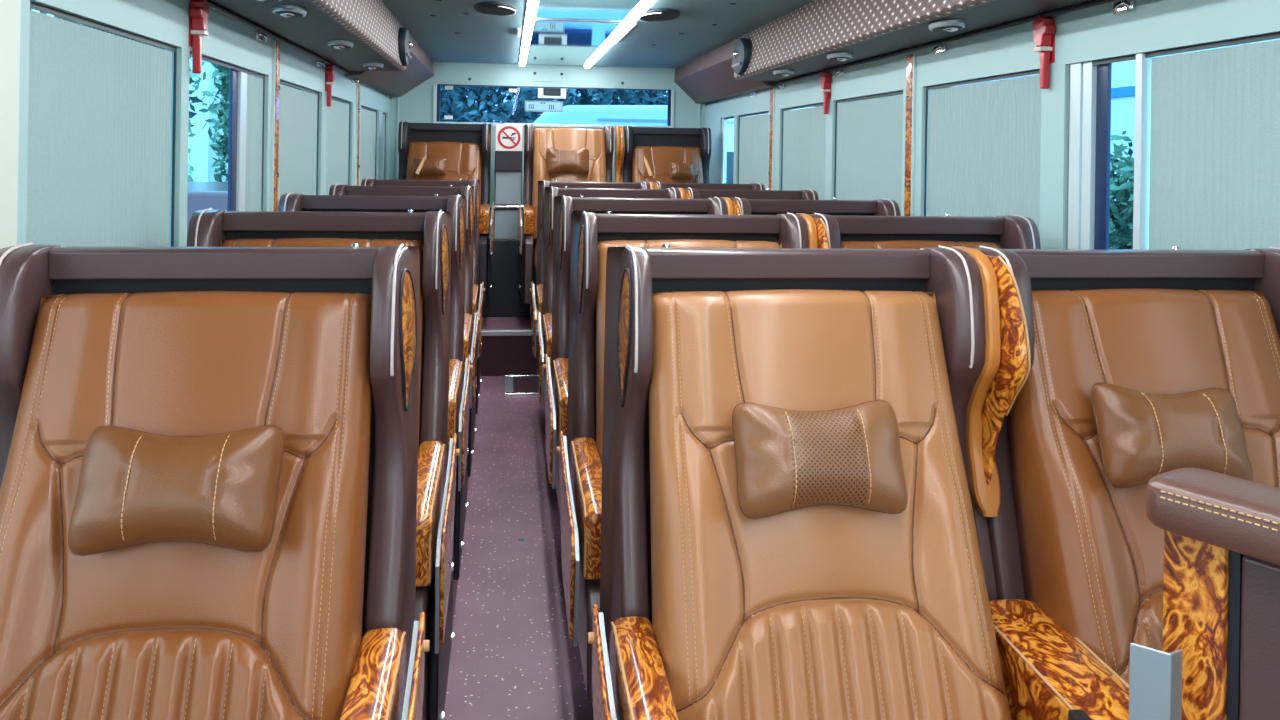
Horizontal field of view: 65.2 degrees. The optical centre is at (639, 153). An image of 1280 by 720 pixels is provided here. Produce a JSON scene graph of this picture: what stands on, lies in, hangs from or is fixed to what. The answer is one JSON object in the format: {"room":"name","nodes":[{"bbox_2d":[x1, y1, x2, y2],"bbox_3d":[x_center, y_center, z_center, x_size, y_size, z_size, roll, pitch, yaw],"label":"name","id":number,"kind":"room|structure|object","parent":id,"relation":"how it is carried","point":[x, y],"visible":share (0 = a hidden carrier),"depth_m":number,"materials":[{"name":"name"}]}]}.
{"room":"vehicle interior","nodes":[
{"label":"vehicle interior","id":0,"kind":"room"},
{"bbox_2d":[17,0,389,246],"bbox_3d":[-1.197,0.366,2.313,0.050,2.130,10.100,1,0,-8],"label":"wall","id":1,"kind":"structure","parent":0,"point":[229,40],"depth_m":2.68,"materials":[{"name":"teal"}]},
{"bbox_2d":[0,0,20,248],"bbox_3d":[-1.069,0.454,1.579,0.012,1.860,0.312,1,0,-8],"label":"trim","id":2,"kind":"structure","parent":1,"relation":"attached to","point":[10,10],"depth_m":1.70,"materials":[{"name":"white"}]},
{"bbox_2d":[26,10,171,246],"bbox_3d":[-1.176,0.122,2.207,0.010,0.772,0.825,1,0,-8],"label":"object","id":3,"kind":"object","parent":1,"relation":"hanging from","point":[100,102],"visible":0.57,"depth_m":2.14,"materials":[{"name":"fabric"}]},
{"bbox_2d":[30,1,176,246],"bbox_3d":[-1.170,0.122,2.208,0.005,0.800,0.845,1,0,-8],"label":"trim","id":4,"kind":"structure","parent":1,"relation":"attached to","point":[33,5],"depth_m":2.37,"materials":[{"name":"grey"}]},
{"bbox_2d":[189,0,208,73],"bbox_3d":[-1.193,-0.318,2.705,0.040,0.203,0.072,1,0,-8],"label":"hammer","id":5,"kind":"object","parent":1,"relation":"attached to","point":[198,9],"visible":1,"depth_m":2.69,"materials":[{"name":"red plastic"}]},
{"bbox_2d":[190,52,264,210],"bbox_3d":[-1.294,0.120,3.137,0.005,0.800,0.900,1,0,-8],"label":"trim","id":6,"kind":"structure","parent":1,"relation":"attached to","point":[204,58],"depth_m":3.41,"materials":[{"name":"grey"}]},
{"bbox_2d":[227,69,246,210],"bbox_3d":[-1.309,0.120,3.135,0.030,0.800,0.900,1,0,-8],"label":"window","id":7,"kind":"structure","parent":1,"relation":"in","point":[237,79],"depth_m":3.28,"materials":[{"name":"clear glass"}]},
{"bbox_2d":[245,74,262,210],"bbox_3d":[-1.344,0.119,3.464,0.019,0.772,0.222,1,0,-9],"label":"window curtain","id":8,"kind":"object","parent":1,"relation":"hanging from","point":[254,123],"visible":0.61,"depth_m":3.48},
{"bbox_2d":[270,42,279,210],"bbox_3d":[-1.342,0.336,3.671,0.020,1.486,0.062,1,0,-8],"label":"trim","id":9,"kind":"structure","parent":1,"relation":"attached to","point":[276,46],"depth_m":3.65,"materials":[{"name":"brown wood"}]},
{"bbox_2d":[278,84,316,205],"bbox_3d":[-1.441,0.118,4.192,0.010,0.772,0.850,1,0,-8],"label":"window curtain","id":10,"kind":"object","parent":1,"relation":"hanging from","point":[297,108],"visible":0.55,"depth_m":4.19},
{"bbox_2d":[280,80,318,194],"bbox_3d":[-1.434,0.118,4.192,0.005,0.800,0.870,1,0,-8],"label":"trim","id":11,"kind":"structure","parent":1,"relation":"attached to","point":[281,81],"depth_m":4.62,"materials":[{"name":"grey"}]},
{"bbox_2d":[325,64,334,106],"bbox_3d":[-1.462,-0.322,4.718,0.040,0.203,0.072,1,0,-8],"label":"hammer","id":12,"kind":"object","parent":1,"relation":"attached to","point":[329,69],"visible":0.99,"depth_m":4.70,"materials":[{"name":"red plastic"}]},
{"bbox_2d":[326,100,348,194],"bbox_3d":[-1.570,0.116,5.163,0.010,0.772,0.770,1,0,-8],"label":"window curtain","id":13,"kind":"object","parent":1,"relation":"hanging from","point":[338,113],"visible":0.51,"depth_m":5.17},
{"bbox_2d":[355,81,360,185],"bbox_3d":[-1.612,0.332,5.693,0.020,1.486,0.062,1,0,-8],"label":"trim","id":14,"kind":"structure","parent":1,"relation":"attached to","point":[357,166],"depth_m":5.67,"materials":[{"name":"brown wood"}]},
{"bbox_2d":[360,108,375,185],"bbox_3d":[-1.718,0.113,6.268,0.010,0.772,0.820,1,0,-8],"label":"window curtain","id":15,"kind":"object","parent":1,"relation":"hanging from","point":[368,118],"visible":0.53,"depth_m":6.31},
{"bbox_2d":[482,304,530,328],"bbox_3d":[-0.617,1.277,6.932,2.450,0.328,1.300,1,0,-8],"label":"floor","id":16,"kind":"structure","parent":0,"point":[488,322],"depth_m":6.55,"materials":[{"name":"carpet"}]},
{"bbox_2d":[398,121,494,306],"bbox_3d":[-1.265,0.444,6.443,0.650,1.313,0.935,1,0,-8],"label":"seat","id":17,"kind":"object","parent":16,"relation":"on","point":[466,148],"visible":0.38,"depth_m":6.72,"materials":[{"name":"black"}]},
{"bbox_2d":[413,158,446,175],"bbox_3d":[-1.387,0.087,6.606,0.221,0.118,0.099,1,0,-7],"label":"pillow","id":18,"kind":"object","parent":17,"relation":"attached to","point":[430,166],"visible":0.98,"depth_m":6.58,"materials":[{"name":"leather"}]},
{"bbox_2d":[490,202,494,253],"bbox_3d":[-0.957,0.479,6.497,0.024,0.306,0.480,1,0,-8],"label":"tray","id":19,"kind":"object","parent":17,"relation":"on","point":[492,209],"depth_m":6.28,"materials":[{"name":"brown wood"}]},
{"bbox_2d":[483,123,529,316],"bbox_3d":[-0.923,0.450,6.970,0.322,1.312,0.400,1,0,-8],"label":"cabinet","id":20,"kind":"object","parent":16,"relation":"on","point":[504,300],"visible":0.66,"depth_m":6.79,"materials":[{"name":"black"}]},
{"bbox_2d":[495,124,522,150],"bbox_3d":[-0.896,-0.110,6.846,0.184,0.186,0.007,1,0,-8],"label":"no smoking sign","id":21,"kind":"object","parent":20,"relation":"attached to","point":[509,137],"visible":1,"depth_m":6.84,"materials":[{"name":"white"}]},
{"bbox_2d":[482,329,530,335],"bbox_3d":[-0.777,1.120,6.261,0.750,0.032,0.057,1,0,-8],"label":"trim","id":22,"kind":"structure","parent":16,"relation":"attached to","point":[485,332],"depth_m":6.23,"materials":[{"name":"silver metal"}]},
{"bbox_2d":[518,124,613,303],"bbox_3d":[-0.472,0.456,6.548,0.650,1.313,0.935,1,0,-8],"label":"seat","id":23,"kind":"object","parent":16,"relation":"on","point":[599,143],"visible":0.41,"depth_m":6.76,"materials":[{"name":"brown leather"}]},
{"bbox_2d":[518,202,521,253],"bbox_3d":[-0.784,0.482,6.519,0.024,0.306,0.480,1,0,-8],"label":"tray","id":24,"kind":"object","parent":23,"relation":"on","point":[520,210],"depth_m":6.30,"materials":[{"name":"brown wood"}]},
{"bbox_2d":[546,148,588,173],"bbox_3d":[-0.482,0.047,6.671,0.287,0.172,0.113,1,0,-7],"label":"pillow","id":25,"kind":"object","parent":23,"relation":"attached to","point":[557,160],"visible":1,"depth_m":6.63,"materials":[{"name":"leather"}]},
{"bbox_2d":[621,126,710,182],"bbox_3d":[0.225,0.467,6.641,0.610,1.313,0.935,1,0,-8],"label":"seat","id":26,"kind":"object","parent":16,"relation":"on","point":[661,146],"visible":0.28,"depth_m":6.94,"materials":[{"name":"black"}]},
{"bbox_2d":[614,126,624,181],"bbox_3d":[-0.111,0.405,6.708,0.146,1.196,0.675,1,0,-8],"label":"console","id":27,"kind":"object","parent":26,"relation":"attached to","point":[619,134],"visible":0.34,"depth_m":6.87,"materials":[{"name":"brown wood"}]},
{"bbox_2d":[669,162,694,179],"bbox_3d":[0.288,0.118,6.829,0.173,0.118,0.097,1,0,-8],"label":"pillow","id":28,"kind":"object","parent":26,"relation":"attached to","point":[677,170],"visible":1,"depth_m":6.79,"materials":[{"name":"leather"}]},
{"bbox_2d":[444,376,593,719],"bbox_3d":[0.062,1.426,1.827,2.450,0.050,9.000,1,0,-8],"label":"floor","id":29,"kind":"structure","parent":0,"point":[513,656],"depth_m":3.21,"materials":[{"name":"carpet"}]},
{"bbox_2d":[0,242,429,719],"bbox_3d":[-0.601,0.767,1.195,0.650,1.248,0.935,1,0,-8],"label":"seat","id":30,"kind":"object","parent":29,"relation":"on","point":[319,345],"visible":0.87,"depth_m":1.43,"materials":[{"name":"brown leather"}]},
{"bbox_2d":[68,425,284,555],"bbox_3d":[-0.626,0.455,1.357,0.263,0.157,0.112,1,0,-7],"label":"pillow","id":31,"kind":"object","parent":30,"relation":"attached to","point":[135,487],"visible":1,"depth_m":1.32,"materials":[{"name":"leather"}]},
{"bbox_2d":[402,612,429,719],"bbox_3d":[-0.293,0.835,1.249,0.024,0.306,0.480,1,0,-8],"label":"tray","id":32,"kind":"object","parent":30,"relation":"on","point":[412,697],"depth_m":1.42,"materials":[{"name":"brown wood"}]},
{"bbox_2d":[186,208,459,719],"bbox_3d":[-0.727,0.765,2.137,0.650,1.248,0.935,1,0,-8],"label":"seat","id":33,"kind":"object","parent":29,"relation":"on","point":[430,231],"visible":0.16,"depth_m":2.44,"materials":[{"name":"brown leather"}]},
{"bbox_2d":[435,433,459,653],"bbox_3d":[-0.419,0.833,2.191,0.024,0.306,0.480,1,0,-8],"label":"tray","id":34,"kind":"object","parent":33,"relation":"on","point":[444,491],"depth_m":2.11,"materials":[{"name":"brown wood"}]},
{"bbox_2d":[278,192,472,579],"bbox_3d":[-0.852,0.763,3.078,0.650,1.248,0.935,1,0,-8],"label":"seat","id":35,"kind":"object","parent":29,"relation":"on","point":[459,394],"visible":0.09,"depth_m":3.41,"materials":[{"name":"brown leather"}]},
{"bbox_2d":[458,355,472,490],"bbox_3d":[-0.545,0.831,3.132,0.024,0.306,0.480,1,0,-8],"label":"tray","id":36,"kind":"object","parent":35,"relation":"on","point":[463,397],"depth_m":3.06,"materials":[{"name":"brown wood"}]},
{"bbox_2d":[329,184,479,476],"bbox_3d":[-0.978,0.761,4.020,0.650,1.248,0.935,1,0,-8],"label":"seat","id":37,"kind":"object","parent":29,"relation":"on","point":[470,344],"visible":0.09,"depth_m":4.36,"materials":[{"name":"brown leather"}]},
{"bbox_2d":[470,310,479,407],"bbox_3d":[-0.670,0.829,4.074,0.024,0.306,0.480,1,0,-8],"label":"tray","id":38,"kind":"object","parent":37,"relation":"on","point":[473,341],"depth_m":3.96,"materials":[{"name":"brown wood"}]},
{"bbox_2d":[361,178,484,413],"bbox_3d":[-1.103,0.759,4.962,0.650,1.248,0.935,1,0,-8],"label":"seat","id":39,"kind":"object","parent":29,"relation":"on","point":[365,182],"visible":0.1,"depth_m":5.30,"materials":[{"name":"brown leather"}]},
{"bbox_2d":[477,282,484,357],"bbox_3d":[-0.796,0.827,5.015,0.024,0.306,0.480,1,0,-8],"label":"tray","id":40,"kind":"object","parent":39,"relation":"on","point":[480,324],"depth_m":4.90,"materials":[{"name":"brown wood"}]},
{"bbox_2d":[481,336,536,375],"bbox_3d":[-0.530,1.267,6.282,2.350,0.250,0.012,1,0,-8],"label":"step","id":41,"kind":"structure","parent":29,"relation":"on","point":[500,355],"depth_m":6.24,"materials":[{"name":"purple"}]},
{"bbox_2d":[505,374,537,394],"bbox_3d":[-0.677,1.384,5.996,0.265,0.012,0.490,1,0,-8],"label":"frame","id":42,"kind":"object","parent":29,"relation":"on","point":[517,384],"visible":0.69,"depth_m":5.98,"materials":[{"name":"silver metal"}]},
{"bbox_2d":[530,180,649,356],"bbox_3d":[-0.228,0.773,5.079,0.650,1.248,0.935,1,0,-8],"label":"seat","id":43,"kind":"object","parent":29,"relation":"on","point":[536,305],"visible":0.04,"depth_m":5.42,"materials":[{"name":"brown leather"}]},
{"bbox_2d":[530,282,536,356],"bbox_3d":[-0.541,0.831,5.049,0.024,0.306,0.480,1,0,-8],"label":"tray","id":44,"kind":"object","parent":43,"relation":"on","point":[533,303],"depth_m":4.93,"materials":[{"name":"brown wood"}]},
{"bbox_2d":[535,186,680,409],"bbox_3d":[-0.103,0.775,4.137,0.650,1.248,0.935,1,0,-8],"label":"seat","id":45,"kind":"object","parent":29,"relation":"on","point":[544,336],"visible":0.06,"depth_m":4.46,"materials":[{"name":"brown leather"}]},
{"bbox_2d":[535,310,543,406],"bbox_3d":[-0.416,0.833,4.108,0.024,0.306,0.480,1,0,-8],"label":"tray","id":46,"kind":"object","parent":45,"relation":"on","point":[539,335],"depth_m":3.98,"materials":[{"name":"brown wood"}]},
{"bbox_2d":[543,195,727,511],"bbox_3d":[0.023,0.776,3.195,0.650,1.248,0.935,1,0,-8],"label":"seat","id":47,"kind":"object","parent":29,"relation":"on","point":[556,377],"visible":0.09,"depth_m":3.49,"materials":[{"name":"plastic"}]},
{"bbox_2d":[543,354,555,488],"bbox_3d":[-0.290,0.835,3.166,0.024,0.306,0.480,1,0,-8],"label":"tray","id":48,"kind":"object","parent":47,"relation":"on","point":[550,385],"depth_m":3.07,"materials":[{"name":"brown wood"}]},
{"bbox_2d":[557,211,808,705],"bbox_3d":[0.148,0.778,2.253,0.650,1.248,0.935,1,0,-8],"label":"seat","id":49,"kind":"object","parent":29,"relation":"on","point":[580,454],"visible":0.12,"depth_m":2.52,"materials":[{"name":"brown leather"}]},
{"bbox_2d":[557,431,578,646],"bbox_3d":[-0.164,0.837,2.224,0.024,0.306,0.480,1,0,-8],"label":"tray","id":50,"kind":"object","parent":49,"relation":"on","point":[568,479],"depth_m":2.16,"materials":[{"name":"brown wood"}]},
{"bbox_2d":[653,181,764,189],"bbox_3d":[0.417,0.783,5.165,0.610,1.248,0.935,1,0,-8],"label":"seat","id":51,"kind":"object","parent":29,"relation":"on","point":[709,186],"visible":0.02,"depth_m":5.53,"materials":[{"name":"brown leather"}]},
{"bbox_2d":[684,188,818,199],"bbox_3d":[0.542,0.785,4.223,0.610,1.248,0.935,1,0,-8],"label":"seat","id":52,"kind":"object","parent":29,"relation":"on","point":[808,194],"visible":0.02,"depth_m":4.59,"materials":[{"name":"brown leather"}]},
{"bbox_2d":[730,197,900,215],"bbox_3d":[0.668,0.786,3.281,0.610,1.248,0.935,1,0,-8],"label":"seat","id":53,"kind":"object","parent":29,"relation":"on","point":[876,207],"visible":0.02,"depth_m":3.65,"materials":[{"name":"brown leather"}]},
{"bbox_2d":[721,197,741,214],"bbox_3d":[0.358,0.758,3.351,0.146,1.196,0.675,1,0,-8],"label":"console","id":54,"kind":"object","parent":53,"relation":"attached to","point":[733,206],"visible":0.09,"depth_m":3.51,"materials":[{"name":"brown wood"}]},
{"bbox_2d":[588,244,1091,719],"bbox_3d":[0.274,0.780,1.312,0.650,1.248,0.935,1,0,-8],"label":"seat","id":55,"kind":"object","parent":29,"relation":"on","point":[709,610],"visible":0.91,"depth_m":1.51,"materials":[{"name":"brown leather"}]},
{"bbox_2d":[588,604,616,719],"bbox_3d":[-0.039,0.839,1.283,0.024,0.306,0.480,1,0,-8],"label":"tray","id":56,"kind":"object","parent":55,"relation":"on","point":[604,676],"depth_m":1.44,"materials":[{"name":"brown wood"}]},
{"bbox_2d":[732,400,907,518],"bbox_3d":[0.267,0.452,1.484,0.256,0.152,0.106,1,0,-8],"label":"pillow","id":57,"kind":"object","parent":55,"relation":"attached to","point":[787,460],"visible":1,"depth_m":1.45,"materials":[{"name":"leather"}]},
{"bbox_2d":[809,213,1040,249],"bbox_3d":[0.794,0.788,2.340,0.610,1.248,0.935,1,0,-8],"label":"seat","id":58,"kind":"object","parent":29,"relation":"on","point":[1012,231],"visible":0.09,"depth_m":2.70,"materials":[{"name":"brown leather"}]},
{"bbox_2d":[796,213,830,248],"bbox_3d":[0.484,0.760,2.409,0.146,1.196,0.675,1,0,-8],"label":"console","id":59,"kind":"object","parent":58,"relation":"attached to","point":[818,235],"visible":0.12,"depth_m":2.56,"materials":[{"name":"brown wood"}]},
{"bbox_2d":[972,246,1279,683],"bbox_3d":[0.919,0.790,1.398,0.610,1.248,0.935,1,0,-8],"label":"seat","id":60,"kind":"object","parent":29,"relation":"on","point":[1086,550],"visible":0.52,"depth_m":1.64,"materials":[{"name":"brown leather"}]},
{"bbox_2d":[952,246,1128,719],"bbox_3d":[0.609,0.761,1.468,0.146,1.196,0.675,1,0,-8],"label":"armrest","id":61,"kind":"object","parent":60,"relation":"attached to","point":[1049,672],"visible":0.63,"depth_m":1.56,"materials":[{"name":"brown wood"}]},
{"bbox_2d":[1091,383,1252,487],"bbox_3d":[0.833,0.444,1.567,0.248,0.157,0.104,1,0,-6],"label":"pillow","id":62,"kind":"object","parent":60,"relation":"attached to","point":[1142,436],"visible":0.94,"depth_m":1.53,"materials":[{"name":"leather"}]},
{"bbox_2d":[1129,468,1279,719],"bbox_3d":[0.722,0.861,0.792,0.129,1.060,0.630,1,0,-38],"label":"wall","id":63,"kind":"structure","parent":29,"relation":"on","point":[1219,657],"depth_m":0.98,"materials":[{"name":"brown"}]},
{"bbox_2d":[389,62,705,237],"bbox_3d":[-0.679,0.374,7.502,2.450,2.130,0.050,1,0,-8],"label":"wall","id":64,"kind":"structure","parent":0,"point":[415,106],"depth_m":7.45,"materials":[{"name":"teal"}]},
{"bbox_2d":[532,72,563,81],"bbox_3d":[-0.685,-0.571,7.471,0.240,0.070,0.006,1,0,-8],"label":"trim","id":65,"kind":"structure","parent":64,"relation":"attached to","point":[540,76],"depth_m":7.47,"materials":[{"name":"teal"}]},
{"bbox_2d":[433,84,673,127],"bbox_3d":[-0.634,-0.348,7.493,1.794,0.300,0.048,1,0,-8],"label":"window","id":66,"kind":"structure","parent":64,"relation":"in","point":[543,92],"depth_m":7.48,"materials":[{"name":"clear glass"}]},
{"bbox_2d":[525,101,562,111],"bbox_3d":[-0.720,-0.353,7.496,0.285,0.080,0.006,1,0,-8],"label":"notice","id":67,"kind":"object","parent":66,"relation":"attached to","point":[535,106],"visible":1,"depth_m":7.50,"materials":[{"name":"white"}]},
{"bbox_2d":[381,0,815,68],"bbox_3d":[0.009,-0.670,2.471,2.450,0.040,10.200,1,0,-8],"label":"ceiling","id":68,"kind":"structure","parent":0,"point":[482,38],"depth_m":5.29,"materials":[{"name":"plastic"}]},
{"bbox_2d":[206,0,433,98],"bbox_3d":[-1.004,-0.524,2.361,0.318,0.279,10.049,1,0,-8],"label":"duct","id":69,"kind":"object","parent":68,"relation":"attached to","point":[373,30],"visible":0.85,"depth_m":3.93,"materials":[{"name":"fabric"}]},
{"bbox_2d":[271,5,306,17],"bbox_3d":[-1.048,-0.418,2.987,0.096,0.030,0.170,1,0,-8],"label":"reading lamp","id":70,"kind":"object","parent":69,"relation":"attached to","point":[290,11],"visible":1,"depth_m":2.94,"materials":[{"name":"silver metal"}]},
{"bbox_2d":[398,27,412,65],"bbox_3d":[-1.190,-0.543,5.106,0.062,0.196,0.300,1,0,-8],"label":"speaker","id":71,"kind":"object","parent":69,"relation":"attached to","point":[404,43],"visible":0.99,"depth_m":5.01},
{"bbox_2d":[474,1,516,16],"bbox_3d":[-0.638,-0.648,4.420,0.183,0.022,0.462,1,0,-8],"label":"outlet","id":72,"kind":"object","parent":68,"relation":"attached to","point":[501,9],"visible":1,"depth_m":4.39,"materials":[{"name":"black"}]},
{"bbox_2d":[519,0,539,65],"bbox_3d":[-0.217,-0.641,2.482,0.052,0.024,9.780,1,0,-8],"label":"recessed light","id":73,"kind":"object","parent":68,"relation":"in","point":[532,5],"visible":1,"depth_m":5.12,"materials":[{"name":"white plastic"}]},
{"bbox_2d":[526,20,620,65],"bbox_3d":[-0.462,-0.653,6.121,0.427,0.008,2.500,1,0,-8],"label":"mirror","id":74,"kind":"object","parent":68,"relation":"attached to","point":[552,42],"visible":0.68,"depth_m":5.78,"materials":[{"name":"teal mirror"}]},
{"bbox_2d":[536,0,641,20],"bbox_3d":[-0.207,-0.649,4.213,0.427,0.008,1.270,1,0,-8],"label":"mirror","id":75,"kind":"object","parent":68,"relation":"attached to","point":[599,10],"visible":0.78,"depth_m":4.49,"materials":[{"name":"teal mirror"}]},
{"bbox_2d":[584,0,655,67],"bbox_3d":[0.256,-0.634,2.545,0.052,0.024,9.780,1,0,-8],"label":"recessed light","id":76,"kind":"object","parent":68,"relation":"in","point":[643,5],"visible":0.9,"depth_m":5.10,"materials":[{"name":"white plastic"}]},
{"bbox_2d":[639,8,679,21],"bbox_3d":[0.094,-0.637,4.535,0.170,0.022,0.442,1,0,-8],"label":"outlet","id":77,"kind":"object","parent":68,"relation":"attached to","point":[661,14],"visible":0.98,"depth_m":4.53,"materials":[{"name":"black"}]},
{"bbox_2d":[674,0,1116,105],"bbox_3d":[1.038,-0.492,2.634,0.262,0.279,10.049,1,0,-8],"label":"duct","id":78,"kind":"object","parent":68,"relation":"attached to","point":[801,40],"visible":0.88,"depth_m":3.89,"materials":[{"name":"fabric"}]},
{"bbox_2d":[732,38,750,74],"bbox_3d":[0.526,-0.517,5.335,0.062,0.196,0.300,1,0,-8],"label":"speaker","id":79,"kind":"object","parent":78,"relation":"attached to","point":[741,55],"visible":1,"depth_m":5.25},
{"bbox_2d":[928,19,966,31],"bbox_3d":[0.943,-0.385,3.071,0.096,0.030,0.170,1,0,-8],"label":"reading lamp","id":80,"kind":"object","parent":78,"relation":"attached to","point":[945,25],"visible":1,"depth_m":3.02,"materials":[{"name":"silver metal"}]},
{"bbox_2d":[705,0,1279,248],"bbox_3d":[1.182,0.403,2.630,0.050,2.130,10.100,1,0,-8],"label":"wall","id":81,"kind":"structure","parent":0,"point":[1093,33],"depth_m":2.82,"materials":[{"name":"teal"}]},
{"bbox_2d":[721,118,733,183],"bbox_3d":[0.621,0.150,6.883,0.036,0.800,0.440,1,0,-8],"label":"window","id":82,"kind":"structure","parent":81,"relation":"in","point":[724,122],"depth_m":7.04,"materials":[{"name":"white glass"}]},
{"bbox_2d":[739,114,768,189],"bbox_3d":[0.707,0.151,6.193,0.010,0.772,0.790,1,0,-8],"label":"window curtain","id":83,"kind":"object","parent":81,"relation":"hanging from","point":[753,156],"visible":0.6,"depth_m":6.19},
{"bbox_2d":[768,88,774,189],"bbox_3d":[0.739,0.370,5.683,0.020,1.482,0.062,1,0,-8],"label":"trim","id":84,"kind":"structure","parent":81,"relation":"attached to","point":[772,90],"depth_m":5.66,"materials":[{"name":"brown wood"}]},
{"bbox_2d":[782,106,825,199],"bbox_3d":[0.846,0.153,5.152,0.010,0.772,0.790,1,0,-8],"label":"window curtain","id":85,"kind":"object","parent":81,"relation":"hanging from","point":[804,130],"visible":0.54,"depth_m":5.14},
{"bbox_2d":[820,71,830,113],"bbox_3d":[0.871,-0.286,4.696,0.040,0.203,0.072,1,0,-8],"label":"hammer","id":86,"kind":"object","parent":81,"relation":"attached to","point":[825,77],"visible":0.98,"depth_m":4.68,"materials":[{"name":"red plastic"}]},
{"bbox_2d":[834,90,902,197],"bbox_3d":[0.961,0.155,4.240,0.005,0.800,0.830,1,0,-8],"label":"trim","id":87,"kind":"structure","parent":81,"relation":"attached to","point":[901,91],"depth_m":4.50,"materials":[{"name":"grey"}]},
{"bbox_2d":[836,94,902,213],"bbox_3d":[0.968,0.155,4.240,0.010,0.772,0.810,1,0,-8],"label":"window curtain","id":88,"kind":"object","parent":81,"relation":"hanging from","point":[869,131],"visible":0.59,"depth_m":4.21,"materials":[{"name":"fabric"}]},
{"bbox_2d":[904,54,915,215],"bbox_3d":[0.999,0.372,3.736,0.020,1.486,0.062,1,0,-8],"label":"trim","id":89,"kind":"structure","parent":81,"relation":"attached to","point":[911,59],"depth_m":3.72,"materials":[{"name":"brown wood"}]},
{"bbox_2d":[924,69,1039,215],"bbox_3d":[1.094,0.157,3.243,0.005,0.800,0.820,1,0,-8],"label":"trim","id":90,"kind":"structure","parent":81,"relation":"attached to","point":[1037,71],"depth_m":3.42,"materials":[{"name":"grey"}]},
{"bbox_2d":[926,74,1040,229],"bbox_3d":[1.100,0.157,3.244,0.010,0.772,0.800,1,0,-8],"label":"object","id":91,"kind":"object","parent":81,"relation":"hanging from","point":[984,142],"visible":0.56,"depth_m":3.20,"materials":[{"name":"fabric"}]},
{"bbox_2d":[1033,16,1055,88],"bbox_3d":[1.125,-0.282,2.788,0.040,0.203,0.072,1,0,-8],"label":"hammer","id":92,"kind":"object","parent":81,"relation":"attached to","point":[1044,28],"visible":0.97,"depth_m":2.78,"materials":[{"name":"red plastic"}]},
{"bbox_2d":[1067,53,1153,248],"bbox_3d":[1.255,0.160,2.105,0.042,0.800,1.240,1,0,-8],"label":"window","id":93,"kind":"structure","parent":81,"relation":"in","point":[1090,86],"depth_m":2.60,"materials":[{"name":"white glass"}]},
{"bbox_2d":[1112,0,1134,14],"bbox_3d":[1.173,-0.358,2.447,0.037,0.037,0.072,1,0,-8],"label":"coat hook","id":94,"kind":"object","parent":81,"relation":"attached to","point":[1121,6],"visible":1,"depth_m":2.44,"materials":[{"name":"silver metal"}]},
{"bbox_2d":[1067,32,1279,247],"bbox_3d":[1.246,0.159,2.103,0.005,0.800,1.240,1,0,-8],"label":"trim","id":95,"kind":"structure","parent":81,"relation":"attached to","point":[1271,36],"depth_m":2.26,"materials":[{"name":"grey"}]},
{"bbox_2d":[1149,40,1279,249],"bbox_3d":[1.274,0.160,1.943,0.020,0.772,0.895,1,0,-8],"label":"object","id":96,"kind":"object","parent":81,"relation":"hanging from","point":[1215,131],"visible":0.63,"depth_m":2.17,"materials":[{"name":"fabric"}]},
{"label":"outside","id":97,"kind":"structure","parent":0,"visible":0},
{"bbox_3d":[-1.361,2.479,9.912,120.000,0.200,140.000,1,0,-8],"label":"ground","id":98,"kind":"structure","parent":97,"visible":0},
{"bbox_2d":[30,9,221,181],"bbox_3d":[-6.723,-0.350,12.348,2.596,5.312,3.101,1,0,-8],"label":"leafy tree","id":99,"kind":"object","parent":98,"relation":"on","point":[217,83],"visible":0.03,"depth_m":13.07,"materials":[{"name":"green plant"}]},
{"bbox_2d":[80,24,227,181],"bbox_3d":[-9.369,-0.845,19.279,2.800,6.200,2.000,1,0,-8],"label":"building","id":100,"kind":"structure","parent":98,"relation":"on","point":[201,154],"depth_m":18.59,"materials":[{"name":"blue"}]},
{"bbox_2d":[187,181,227,233],"bbox_3d":[-4.264,1.305,9.122,1.670,2.057,4.095,1,0,-8],"label":"parked car","id":101,"kind":"object","parent":98,"relation":"on","point":[200,195],"visible":0.02,"depth_m":8.60,"materials":[{"name":"blue"}]},
{"bbox_2d":[205,63,309,181],"bbox_3d":[-6.264,-0.631,16.907,1.947,5.886,2.990,1,0,-8],"label":"leafy tree","id":102,"kind":"object","parent":98,"relation":"on","point":[222,107],"visible":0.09,"depth_m":16.17,"materials":[{"name":"green plant"}]},
{"bbox_2d":[440,85,579,122],"bbox_3d":[-3.642,-1.260,23.727,4.494,7.236,4.331,1,0,36],"label":"leafy tree","id":103,"kind":"object","parent":98,"relation":"on","point":[505,112],"visible":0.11,"depth_m":22.50,"materials":[{"name":"green plant"}]},
{"bbox_2d":[505,88,660,122],"bbox_3d":[-1.655,-1.858,30.039,4.988,8.487,4.531,1,0,-8],"label":"leafy tree","id":104,"kind":"object","parent":98,"relation":"on","point":[585,98],"visible":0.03,"depth_m":28.73,"materials":[{"name":"green plant"}]},
{"bbox_2d":[589,89,667,104],"bbox_3d":[1.024,-1.175,24.396,4.396,7.210,4.395,1,0,39],"label":"leafy tree","id":105,"kind":"object","parent":98,"relation":"on","point":[629,97],"visible":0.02,"depth_m":23.55,"materials":[{"name":"green plant"}]},
{"bbox_2d":[533,105,810,183],"bbox_3d":[1.698,0.826,16.746,7.478,3.200,2.185,1,0,-8],"label":"van","id":106,"kind":"object","parent":98,"relation":"on","point":[645,115],"visible":0.02,"depth_m":15.65,"materials":[{"name":"white paint"}]},
{"bbox_2d":[952,39,1279,247],"bbox_3d":[9.289,-1.306,15.612,3.800,7.700,12.800,1,0,-8],"label":"building","id":107,"kind":"structure","parent":98,"relation":"on","point":[1123,73],"depth_m":15.54,"materials":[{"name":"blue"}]},
{"bbox_2d":[1109,131,1133,248],"bbox_3d":[6.537,1.119,13.680,1.387,2.767,2.057,1,0,-8],"label":"hedge","id":108,"kind":"object","parent":98,"relation":"on","point":[1120,210],"visible":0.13,"depth_m":13.27,"materials":[{"name":"green plant"}]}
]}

